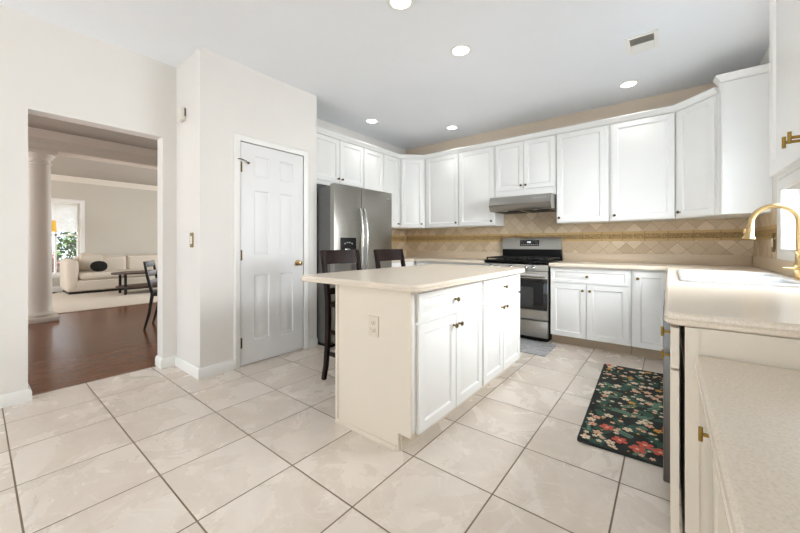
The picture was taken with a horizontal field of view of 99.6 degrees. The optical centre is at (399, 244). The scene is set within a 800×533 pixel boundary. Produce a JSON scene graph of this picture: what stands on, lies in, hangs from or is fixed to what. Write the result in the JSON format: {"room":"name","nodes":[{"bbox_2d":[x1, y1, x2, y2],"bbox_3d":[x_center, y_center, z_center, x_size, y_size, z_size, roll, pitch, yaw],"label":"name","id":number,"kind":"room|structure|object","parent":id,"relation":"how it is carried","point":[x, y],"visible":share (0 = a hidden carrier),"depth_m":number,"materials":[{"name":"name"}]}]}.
{"room":"kitchen","nodes":[
{"label":"kitchen","id":0,"kind":"room"},
{"bbox_2d":[51,180,156,286],"bbox_3d":[-8.049,-0.260,7.987,0.140,2.730,7.700,0,0,38],"label":"wall","id":1,"kind":"structure","parent":0,"point":[118,220],"depth_m":8.71,"materials":[{"name":"beige paint"}]},
{"bbox_2d":[52,286,62,291],"bbox_3d":[-7.986,1.042,7.936,0.016,0.125,7.300,0,0,38],"label":"baseboard","id":2,"kind":"structure","parent":1,"relation":"attached to","point":[57,288],"depth_m":7.90,"materials":[{"name":"white paint"}]},
{"bbox_2d":[51,198,84,278],"bbox_3d":[-8.076,-0.145,7.931,0.162,1.870,0.990,0,0,38],"label":"window","id":3,"kind":"structure","parent":1,"relation":"in","point":[55,274],"depth_m":8.20,"materials":[{"name":"white paint"}]},
{"bbox_2d":[51,204,77,231],"bbox_3d":[-8.046,-0.626,7.907,0.024,0.649,0.730,0,0,38],"label":"cellular shade","id":4,"kind":"object","parent":3,"relation":"attached to","point":[57,210],"visible":0.52,"depth_m":8.03,"materials":[{"name":"white fabric"}]},
{"bbox_2d":[51,174,156,190],"bbox_3d":[-7.963,-1.560,7.918,0.080,0.129,7.400,0,0,38],"label":"trim","id":5,"kind":"structure","parent":1,"relation":"attached to","point":[53,176],"depth_m":8.49,"materials":[{"name":"white wood"}]},
{"bbox_2d":[0,4,405,394],"bbox_3d":[-2.510,-0.260,2.644,0.140,2.730,8.220,0,0,38],"label":"wall","id":6,"kind":"structure","parent":0,"point":[48,69],"depth_m":2.51,"materials":[{"name":"beige paint"}]},
{"bbox_2d":[0,384,31,408],"bbox_3d":[-3.854,1.062,0.936,0.159,0.086,3.834,0,0,38],"label":"baseboard","id":7,"kind":"structure","parent":6,"relation":"attached to","point":[18,397],"depth_m":2.33,"materials":[{"name":"white paint"}]},
{"bbox_2d":[317,133,362,187],"bbox_3d":[-0.892,-1.010,4.280,0.381,0.590,0.902,0,0,38],"label":"upper cabinet","id":8,"kind":"object","parent":6,"relation":"attached to","point":[338,161],"visible":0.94,"depth_m":4.19,"materials":[{"name":"white wood"}]},
{"bbox_2d":[363,148,382,191],"bbox_3d":[-0.484,-0.780,4.794,0.381,1.050,0.400,0,0,38],"label":"upper cabinet","id":9,"kind":"object","parent":6,"relation":"attached to","point":[372,160],"visible":0.15,"depth_m":4.67,"materials":[{"name":"white wood"}]},
{"bbox_2d":[383,154,399,227],"bbox_3d":[-0.248,-0.780,5.090,0.381,1.050,0.348,0,0,38],"label":"upper cabinet","id":10,"kind":"object","parent":6,"relation":"attached to","point":[390,164],"visible":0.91,"depth_m":5.03,"materials":[{"name":"white wood"}]},
{"bbox_2d":[392,229,405,250],"bbox_3d":[-0.303,-0.075,5.304,0.008,0.360,1.291,0,0,38],"label":"backsplash","id":11,"kind":"structure","parent":6,"relation":"attached to","point":[397,232],"depth_m":5.67,"materials":[{"name":"tile"}]},
{"bbox_2d":[392,235,405,241],"bbox_3d":[-0.300,-0.094,5.295,0.008,0.108,1.280,0,0,38],"label":"trim","id":12,"kind":"structure","parent":6,"relation":"attached to","point":[394,238],"depth_m":5.64,"materials":[{"name":"beige tile"}]},
{"bbox_2d":[176,47,316,367],"bbox_3d":[-1.484,-0.260,3.406,0.520,2.730,1.180,0,0,38],"label":"wall","id":13,"kind":"structure","parent":0,"point":[221,97],"depth_m":2.96,"materials":[{"name":"beige paint"}]},
{"bbox_2d":[177,107,185,121],"bbox_3d":[-1.927,-1.145,2.975,0.092,0.110,0.045,0,0,38],"label":"sensor","id":14,"kind":"object","parent":13,"relation":"attached to","point":[181,111],"visible":1,"depth_m":2.95,"materials":[{"name":"white plastic"}]},
{"bbox_2d":[190,233,193,246],"bbox_3d":[-1.778,-0.038,2.880,0.070,0.125,0.009,0,0,38],"label":"light switch","id":15,"kind":"object","parent":13,"relation":"attached to","point":[191,234],"visible":1,"depth_m":2.87,"materials":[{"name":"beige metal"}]},
{"bbox_2d":[155,355,233,379],"bbox_3d":[-1.872,1.062,2.935,0.787,0.086,0.267,0,0,11],"label":"baseboard","id":16,"kind":"structure","parent":13,"relation":"attached to","point":[196,372],"depth_m":2.92,"materials":[{"name":"white paint"}]},
{"bbox_2d":[238,142,302,365],"bbox_3d":[-1.240,0.084,3.275,0.100,2.027,0.726,0,0,38],"label":"door","id":17,"kind":"structure","parent":13,"relation":"in","point":[271,179],"depth_m":3.28,"materials":[{"name":"white wood"}]},
{"bbox_2d":[234,132,308,368],"bbox_3d":[-1.223,0.056,3.303,0.017,2.099,0.793,0,0,38],"label":"trim","id":18,"kind":"structure","parent":13,"relation":"attached to","point":[238,138],"depth_m":3.04,"materials":[{"name":"white paint"}]},
{"bbox_2d":[0,291,682,532],"bbox_3d":[-3.698,1.155,3.830,12.245,0.100,9.000,0,0,38],"label":"floor","id":19,"kind":"structure","parent":0,"point":[259,446],"depth_m":1.77,"materials":[{"name":"beige tile"}]},
{"bbox_2d":[28,147,59,323],"bbox_3d":[-5.216,-0.124,4.881,0.380,2.459,0.380,0,0,38],"label":"column","id":20,"kind":"structure","parent":19,"relation":"on","point":[40,304],"depth_m":4.80,"materials":[{"name":"white paint"}]},
{"bbox_2d":[28,127,156,169],"bbox_3d":[-4.799,-1.490,5.406,0.440,0.269,7.420,0,0,38],"label":"beam","id":21,"kind":"structure","parent":20,"relation":"on","point":[67,145],"depth_m":5.22,"materials":[{"name":"white paint"}]},
{"bbox_2d":[52,287,156,313],"bbox_3d":[-5.791,1.099,7.598,3.280,0.012,4.100,0,0,38],"label":"area rug","id":22,"kind":"object","parent":19,"relation":"on","point":[63,302],"visible":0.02,"depth_m":6.60,"materials":[{"name":"beige fabric"}]},
{"bbox_2d":[52,220,56,293],"bbox_3d":[-7.871,0.278,7.551,0.280,1.630,0.280,0,0,38],"label":"floor lamp","id":23,"kind":"object","parent":22,"relation":"on","point":[53,221],"visible":0.21,"depth_m":7.56,"materials":[{"name":"orange fabric"}]},
{"bbox_2d":[60,254,156,294],"bbox_3d":[-6.717,0.682,8.627,0.930,0.820,2.720,0,0,38],"label":"sofa","id":24,"kind":"object","parent":22,"relation":"on","point":[73,280],"visible":0.45,"depth_m":7.85,"materials":[{"name":"beige fabric"}]},
{"bbox_2d":[78,252,102,270],"bbox_3d":[-7.285,0.405,7.968,0.187,0.441,0.453,0,0,40],"label":"throw pillow","id":25,"kind":"object","parent":24,"relation":"on","point":[85,259],"visible":0.84,"depth_m":7.88,"materials":[{"name":"beige fabric"}]},
{"bbox_2d":[90,261,107,271],"bbox_3d":[-6.995,0.505,7.851,0.174,0.246,0.310,0,0,37],"label":"throw pillow","id":26,"kind":"object","parent":24,"relation":"on","point":[97,266],"visible":1,"depth_m":7.80,"materials":[{"name":"black fabric"}]},
{"bbox_2d":[73,255,125,271],"bbox_3d":[-7.371,0.531,8.318,0.290,0.518,0.978,0,0,38],"label":"cushion","id":27,"kind":"object","parent":24,"relation":"on","point":[114,262],"depth_m":8.41,"materials":[{"name":"beige fabric"}]},
{"bbox_2d":[79,270,122,279],"bbox_3d":[-7.085,0.712,7.955,0.650,0.158,0.766,0,0,38],"label":"seat cushion","id":28,"kind":"object","parent":24,"relation":"on","point":[83,274],"depth_m":7.76,"materials":[{"name":"beige fabric"}]},
{"bbox_2d":[118,268,154,276],"bbox_3d":[-6.615,0.712,8.546,0.650,0.158,0.736,0,0,38],"label":"seat cushion","id":29,"kind":"object","parent":24,"relation":"on","point":[119,269],"depth_m":8.42,"materials":[{"name":"beige fabric"}]},
{"bbox_2d":[126,254,156,268],"bbox_3d":[-6.662,0.531,9.211,0.290,0.518,1.294,0,0,38],"label":"cushion","id":30,"kind":"object","parent":24,"relation":"on","point":[132,261],"depth_m":8.80,"materials":[{"name":"beige fabric"}]},
{"bbox_2d":[111,270,156,294],"bbox_3d":[-5.772,0.855,7.928,0.840,0.475,1.560,0,0,38],"label":"coffee table","id":31,"kind":"object","parent":22,"relation":"on","point":[125,286],"visible":0.48,"depth_m":7.45,"materials":[{"name":"brown wood"}]},
{"bbox_2d":[116,283,156,287],"bbox_3d":[-5.772,0.938,7.928,0.760,0.030,1.400,0,0,38],"label":"shelf","id":32,"kind":"object","parent":31,"relation":"attached to","point":[140,285],"depth_m":7.60,"materials":[{"name":"brown wood"}]},
{"bbox_2d":[143,260,156,329],"bbox_3d":[-3.154,0.663,4.663,0.537,0.890,0.460,0,0,-24],"label":"dining chair","id":33,"kind":"object","parent":19,"relation":"on","point":[146,264],"visible":0.6,"depth_m":4.39,"materials":[{"name":"black wood"}]},
{"bbox_2d":[320,250,361,379],"bbox_3d":[-0.345,0.578,2.796,0.506,1.062,0.420,0,0,38],"label":"bar stool","id":34,"kind":"object","parent":19,"relation":"on","point":[327,256],"visible":0.3,"depth_m":2.75,"materials":[{"name":"brown wood"}]},
{"bbox_2d":[309,183,391,347],"bbox_3d":[-0.709,0.228,4.090,0.843,1.755,1.075,0,0,38],"label":"refrigerator","id":35,"kind":"object","parent":19,"relation":"on","point":[348,217],"depth_m":3.73,"materials":[{"name":"silver metal"}]},
{"bbox_2d":[373,249,405,268],"bbox_3d":[0.059,0.578,3.273,0.506,1.062,0.420,0,0,38],"label":"bar stool","id":36,"kind":"object","parent":19,"relation":"on","point":[379,254],"visible":0.09,"depth_m":3.41,"materials":[{"name":"brown wood"}]},
{"bbox_2d":[392,261,415,266],"bbox_3d":[-0.044,0.675,5.091,0.652,0.860,1.278,0,0,38],"label":"base cabinet","id":37,"kind":"object","parent":19,"relation":"on","point":[410,263],"visible":0.02,"depth_m":4.79,"materials":[{"name":"white wood"}]},
{"bbox_2d":[392,251,502,263],"bbox_3d":[0.378,0.174,4.768,1.722,0.137,1.297,0,0,38],"label":"countertop","id":38,"kind":"structure","parent":37,"relation":"on","point":[424,256],"depth_m":4.96,"materials":[{"name":"beige stone"}]},
{"bbox_2d":[335,281,481,451],"bbox_3d":[0.106,0.675,2.248,0.611,0.860,0.868,0,0,38],"label":"base cabinet","id":39,"kind":"object","parent":19,"relation":"on","point":[424,362],"visible":0.98,"depth_m":1.94,"materials":[{"name":"white wood"}]},
{"bbox_2d":[369,315,377,336],"bbox_3d":[-0.150,0.460,1.900,0.072,0.115,0.009,0,0,38],"label":"wall outlet","id":40,"kind":"object","parent":39,"relation":"attached to","point":[373,320],"visible":1,"depth_m":1.90,"materials":[{"name":"beige plastic"}]},
{"bbox_2d":[416,261,483,265],"bbox_3d":[0.821,0.675,4.820,1.090,0.860,0.612,0,0,38],"label":"base cabinet","id":41,"kind":"object","parent":19,"relation":"on","point":[417,262],"visible":0.03,"depth_m":4.67,"materials":[{"name":"white wood"}]},
{"bbox_2d":[473,274,519,395],"bbox_3d":[0.624,0.675,2.897,0.607,0.860,0.784,0,0,38],"label":"base cabinet","id":42,"kind":"object","parent":19,"relation":"on","point":[500,304],"visible":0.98,"depth_m":2.67,"materials":[{"name":"white wood"}]},
{"bbox_2d":[301,264,524,292],"bbox_3d":[0.230,0.224,2.642,0.979,0.038,1.729,0,0,38],"label":"countertop","id":43,"kind":"structure","parent":42,"relation":"on","point":[417,278],"depth_m":2.18,"materials":[{"name":"beige stone"}]},
{"bbox_2d":[484,237,561,341],"bbox_3d":[1.532,0.507,4.218,0.754,1.195,0.698,0,0,38],"label":"gas range","id":44,"kind":"object","parent":19,"relation":"on","point":[534,255],"visible":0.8,"depth_m":3.90,"materials":[{"name":"silver metal"}]},
{"bbox_2d":[485,258,560,262],"bbox_3d":[1.535,0.200,4.221,0.754,0.020,0.590,0,0,38],"label":"cooktop","id":45,"kind":"object","parent":44,"relation":"in","point":[498,260],"depth_m":4.03,"materials":[{"name":"black metal"}]},
{"bbox_2d":[520,338,556,356],"bbox_3d":[1.262,1.101,3.761,0.800,0.006,0.480,0,0,38],"label":"floor mat","id":46,"kind":"object","parent":19,"relation":"on","point":[526,346],"visible":0.49,"depth_m":3.60,"materials":[{"name":"grey fabric"}]},
{"bbox_2d":[551,266,631,354],"bbox_3d":[2.145,0.675,3.768,0.748,0.860,0.612,0,0,38],"label":"base cabinet","id":47,"kind":"object","parent":19,"relation":"on","point":[591,307],"visible":0.99,"depth_m":3.53,"materials":[{"name":"white wood"}]},
{"bbox_2d":[577,364,662,467],"bbox_3d":[1.618,1.096,2.367,0.455,0.017,1.500,0,0,36],"label":"kitchen rug","id":48,"kind":"object","parent":19,"relation":"on","point":[624,414],"visible":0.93,"depth_m":2.15,"materials":[{"name":"multicoloured fabric"}]},
{"bbox_2d":[631,269,666,359],"bbox_3d":[2.560,0.675,3.439,0.304,0.860,0.612,0,0,38],"label":"base cabinet","id":49,"kind":"object","parent":19,"relation":"on","point":[648,287],"visible":0.94,"depth_m":3.25,"materials":[{"name":"white wood"}]},
{"bbox_2d":[663,291,679,488],"bbox_3d":[1.538,0.677,1.468,0.617,0.855,0.608,0,0,38],"label":"dishwasher","id":50,"kind":"object","parent":19,"relation":"on","point":[666,338],"visible":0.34,"depth_m":1.42,"materials":[{"name":"silver metal"}]},
{"bbox_2d":[698,426,728,532],"bbox_3d":[0.488,0.733,0.063,0.571,0.744,1.904,0,0,38],"label":"base cabinet","id":51,"kind":"object","parent":19,"relation":"on","point":[720,525],"visible":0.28,"depth_m":0.86,"materials":[{"name":"white wood"}]},
{"bbox_2d":[694,356,799,532],"bbox_3d":[0.495,0.341,0.059,0.585,0.038,1.908,0,0,38],"label":"countertop","id":52,"kind":"structure","parent":51,"relation":"on","point":[752,411],"depth_m":0.56,"materials":[{"name":"beige stone"}]},
{"bbox_2d":[661,324,799,532],"bbox_3d":[1.186,0.675,1.038,0.610,0.860,0.478,0,0,38],"label":"base cabinet","id":53,"kind":"object","parent":19,"relation":"on","point":[696,457],"visible":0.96,"depth_m":0.99,"materials":[{"name":"white wood"}]},
{"bbox_3d":[2.209,0.675,2.332,0.612,0.860,1.558,0,0,38],"label":"base cabinet","id":54,"kind":"object","parent":19,"relation":"on","visible":0},
{"bbox_2d":[549,253,799,338],"bbox_3d":[1.688,0.174,2.443,1.682,0.137,3.308,0,0,38],"label":"countertop","id":55,"kind":"structure","parent":54,"relation":"on","point":[752,309],"depth_m":1.41,"materials":[{"name":"beige stone"}]},
{"bbox_2d":[677,270,799,287],"bbox_3d":[2.038,0.276,2.085,0.500,0.169,0.936,0,0,38],"label":"sink","id":56,"kind":"object","parent":55,"relation":"in","point":[704,276],"visible":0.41,"depth_m":2.03,"materials":[{"name":"white ceramic"}]},
{"bbox_2d":[742,204,799,279],"bbox_3d":[2.210,-0.019,1.998,0.266,0.447,0.085,0,0,38],"label":"kitchen faucet","id":57,"kind":"object","parent":55,"relation":"on","point":[749,231],"visible":0.98,"depth_m":1.96,"materials":[{"name":"gold metal"}]},
{"bbox_2d":[0,0,768,185],"bbox_3d":[-3.698,-1.675,3.830,12.245,0.100,9.000,0,0,38],"label":"ceiling","id":58,"kind":"structure","parent":0,"point":[529,61],"depth_m":2.83,"materials":[{"name":"paint"}]},
{"bbox_2d":[365,118,378,123],"bbox_3d":[-0.368,-1.621,4.442,0.188,0.008,0.188,0,0,38],"label":"recessed light","id":59,"kind":"object","parent":58,"relation":"in","point":[369,120],"visible":1,"depth_m":4.44,"materials":[{"name":"white paint"}]},
{"bbox_2d":[387,0,414,10],"bbox_3d":[0.004,-1.621,2.257,0.188,0.008,0.188,0,0,38],"label":"recessed light","id":60,"kind":"object","parent":58,"relation":"in","point":[397,5],"visible":1,"depth_m":2.28,"materials":[{"name":"white paint"}]},
{"bbox_2d":[445,125,458,129],"bbox_3d":[0.721,-1.621,4.688,0.188,0.008,0.188,0,0,38],"label":"recessed light","id":61,"kind":"object","parent":58,"relation":"in","point":[450,127],"visible":1,"depth_m":4.68,"materials":[{"name":"white paint"}]},
{"bbox_2d":[449,44,471,56],"bbox_3d":[0.508,-1.621,2.827,0.188,0.008,0.188,0,0,38],"label":"recessed light","id":62,"kind":"object","parent":58,"relation":"in","point":[459,50],"visible":1,"depth_m":2.82,"materials":[{"name":"white paint"}]},
{"bbox_2d":[618,80,639,88],"bbox_3d":[2.315,-1.621,3.423,0.188,0.008,0.188,0,0,38],"label":"recessed light","id":63,"kind":"object","parent":58,"relation":"in","point":[630,83],"visible":1,"depth_m":3.42,"materials":[{"name":"white paint"}]},
{"bbox_2d":[625,29,658,55],"bbox_3d":[1.951,-1.621,2.722,0.210,0.007,0.290,0,0,38],"label":"ceiling vent","id":64,"kind":"object","parent":58,"relation":"in","point":[649,40],"visible":1,"depth_m":2.72,"materials":[{"name":"white metal"}]},
{"bbox_2d":[406,83,750,260],"bbox_3d":[1.783,-0.260,4.573,4.465,2.730,0.140,0,0,38],"label":"wall","id":65,"kind":"structure","parent":0,"point":[671,98],"depth_m":4.19,"materials":[{"name":"beige paint"}]},
{"bbox_2d":[392,159,433,229],"bbox_3d":[0.154,-0.780,5.381,0.612,1.050,0.600,0,0,38],"label":"upper cabinet","id":66,"kind":"object","parent":65,"relation":"attached to","point":[411,171],"visible":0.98,"depth_m":5.14,"materials":[{"name":"white wood"}]},
{"bbox_2d":[425,153,468,228],"bbox_3d":[0.695,-0.780,5.107,0.585,1.050,0.366,0,0,38],"label":"upper cabinet","id":67,"kind":"object","parent":65,"relation":"attached to","point":[441,173],"visible":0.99,"depth_m":4.98,"materials":[{"name":"white wood"}]},
{"bbox_2d":[459,146,503,226],"bbox_3d":[1.136,-0.780,4.757,0.530,1.050,0.366,0,0,38],"label":"upper cabinet","id":68,"kind":"object","parent":65,"relation":"attached to","point":[476,167],"visible":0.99,"depth_m":4.63,"materials":[{"name":"white wood"}]},
{"bbox_2d":[489,193,556,213],"bbox_3d":[1.588,-0.503,4.287,0.744,0.182,0.530,0,0,38],"label":"range hood","id":69,"kind":"object","parent":65,"relation":"attached to","point":[545,202],"visible":1,"depth_m":4.09,"materials":[{"name":"silver metal"}]},
{"bbox_2d":[495,135,556,197],"bbox_3d":[1.643,-0.951,4.355,0.755,0.708,0.366,0,0,38],"label":"upper cabinet","id":70,"kind":"object","parent":65,"relation":"attached to","point":[528,167],"visible":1,"depth_m":4.21,"materials":[{"name":"white wood"}]},
{"bbox_2d":[406,229,751,241],"bbox_3d":[1.731,-0.094,4.509,4.145,0.108,0.008,0,0,38],"label":"tile border","id":71,"kind":"object","parent":65,"relation":"attached to","point":[727,234],"depth_m":3.93,"materials":[{"name":"brown tile"}]},
{"bbox_2d":[406,212,753,255],"bbox_3d":[1.736,-0.195,4.515,4.183,0.600,0.008,0,0,38],"label":"backsplash","id":72,"kind":"structure","parent":65,"relation":"attached to","point":[541,222],"depth_m":4.02,"materials":[{"name":"tile"}]},
{"bbox_2d":[557,125,611,223],"bbox_3d":[2.150,-0.780,3.952,0.530,1.050,0.366,0,0,38],"label":"upper cabinet","id":73,"kind":"object","parent":65,"relation":"attached to","point":[582,155],"visible":1,"depth_m":3.82,"materials":[{"name":"white wood"}]},
{"bbox_2d":[609,112,674,222],"bbox_3d":[2.580,-0.780,3.611,0.557,1.050,0.366,0,0,38],"label":"upper cabinet","id":74,"kind":"object","parent":65,"relation":"attached to","point":[641,151],"visible":1,"depth_m":3.49,"materials":[{"name":"white wood"}]},
{"bbox_2d":[759,47,799,258],"bbox_3d":[0.877,-0.260,-0.045,0.140,2.730,8.220,0,0,38],"label":"wall","id":75,"kind":"structure","parent":0,"point":[791,197],"depth_m":2.41,"materials":[{"name":"beige paint"}]},
{"bbox_2d":[675,73,771,219],"bbox_3d":[2.928,-0.813,3.124,0.588,1.116,0.687,0,0,38],"label":"upper cabinet","id":76,"kind":"object","parent":75,"relation":"attached to","point":[722,139],"visible":0.97,"depth_m":2.84,"materials":[{"name":"white wood"}]},
{"bbox_2d":[317,63,768,158],"bbox_3d":[1.058,-1.367,3.401,3.862,0.124,1.953,0,0,38],"label":"crown molding","id":77,"kind":"structure","parent":76,"relation":"attached to","point":[760,69],"depth_m":3.80,"materials":[{"name":"white wood"}]},
{"bbox_2d":[753,225,776,239],"bbox_3d":[3.085,-0.094,2.869,0.008,0.108,0.870,0,0,38],"label":"tile border","id":78,"kind":"object","parent":75,"relation":"attached to","point":[762,233],"depth_m":2.80,"materials":[{"name":"brown tile"}]},
{"bbox_2d":[754,208,776,257],"bbox_3d":[3.086,-0.095,2.856,0.008,0.400,0.911,0,0,38],"label":"backsplash","id":79,"kind":"structure","parent":75,"relation":"attached to","point":[762,248],"depth_m":2.83,"materials":[{"name":"tile"}]},
{"bbox_2d":[771,233,774,251],"bbox_3d":[2.853,-0.015,2.587,0.009,0.145,0.075,0,0,38],"label":"light switch","id":80,"kind":"object","parent":79,"relation":"attached to","point":[772,234],"visible":1,"depth_m":2.58,"materials":[{"name":"gold metal"}]},
{"bbox_2d":[769,0,799,179],"bbox_3d":[1.023,-0.777,0.554,0.376,1.055,1.737,0,0,38],"label":"upper cabinet","id":81,"kind":"object","parent":75,"relation":"attached to","point":[784,15],"visible":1,"depth_m":1.17,"materials":[{"name":"white wood"}]},
{"bbox_2d":[777,180,795,260],"bbox_3d":[2.347,-0.490,1.827,0.162,1.220,1.610,0,0,38],"label":"window","id":82,"kind":"structure","parent":75,"relation":"in","point":[783,254],"depth_m":2.43,"materials":[{"name":"white paint"}]},
{"bbox_2d":[779,168,799,189],"bbox_3d":[1.047,-0.230,0.538,0.300,0.040,1.725,0,0,38],"label":"rail","id":83,"kind":"object","parent":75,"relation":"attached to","point":[791,181],"visible":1,"depth_m":1.21,"materials":[{"name":"white"}]},
{"label":"outside","id":84,"kind":"structure","parent":0,"visible":0},
{"bbox_3d":[-10.952,1.230,10.611,7.650,0.150,15.000,0,0,38],"label":"garden","id":85,"kind":"object","parent":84,"visible":0},
{"bbox_2d":[52,253,59,272],"bbox_3d":[-9.006,0.640,8.427,0.866,1.041,0.829,0,0,38],"label":"shrub","id":86,"kind":"object","parent":85,"relation":"on","point":[58,262],"visible":0.04,"depth_m":8.56,"materials":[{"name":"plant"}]},
{"bbox_2d":[52,232,76,271],"bbox_3d":[-9.471,0.353,9.924,1.251,1.614,1.283,0,0,38],"label":"shrub","id":87,"kind":"object","parent":85,"relation":"on","point":[60,250],"visible":0.25,"depth_m":9.62,"materials":[{"name":"green plant"}]},
{"bbox_2d":[58,214,76,256],"bbox_3d":[-10.434,-0.351,12.096,2.658,3.024,2.608,0,0,38],"label":"shrub","id":88,"kind":"object","parent":85,"relation":"on","point":[65,214],"visible":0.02,"depth_m":11.30,"materials":[{"name":"green plant"}]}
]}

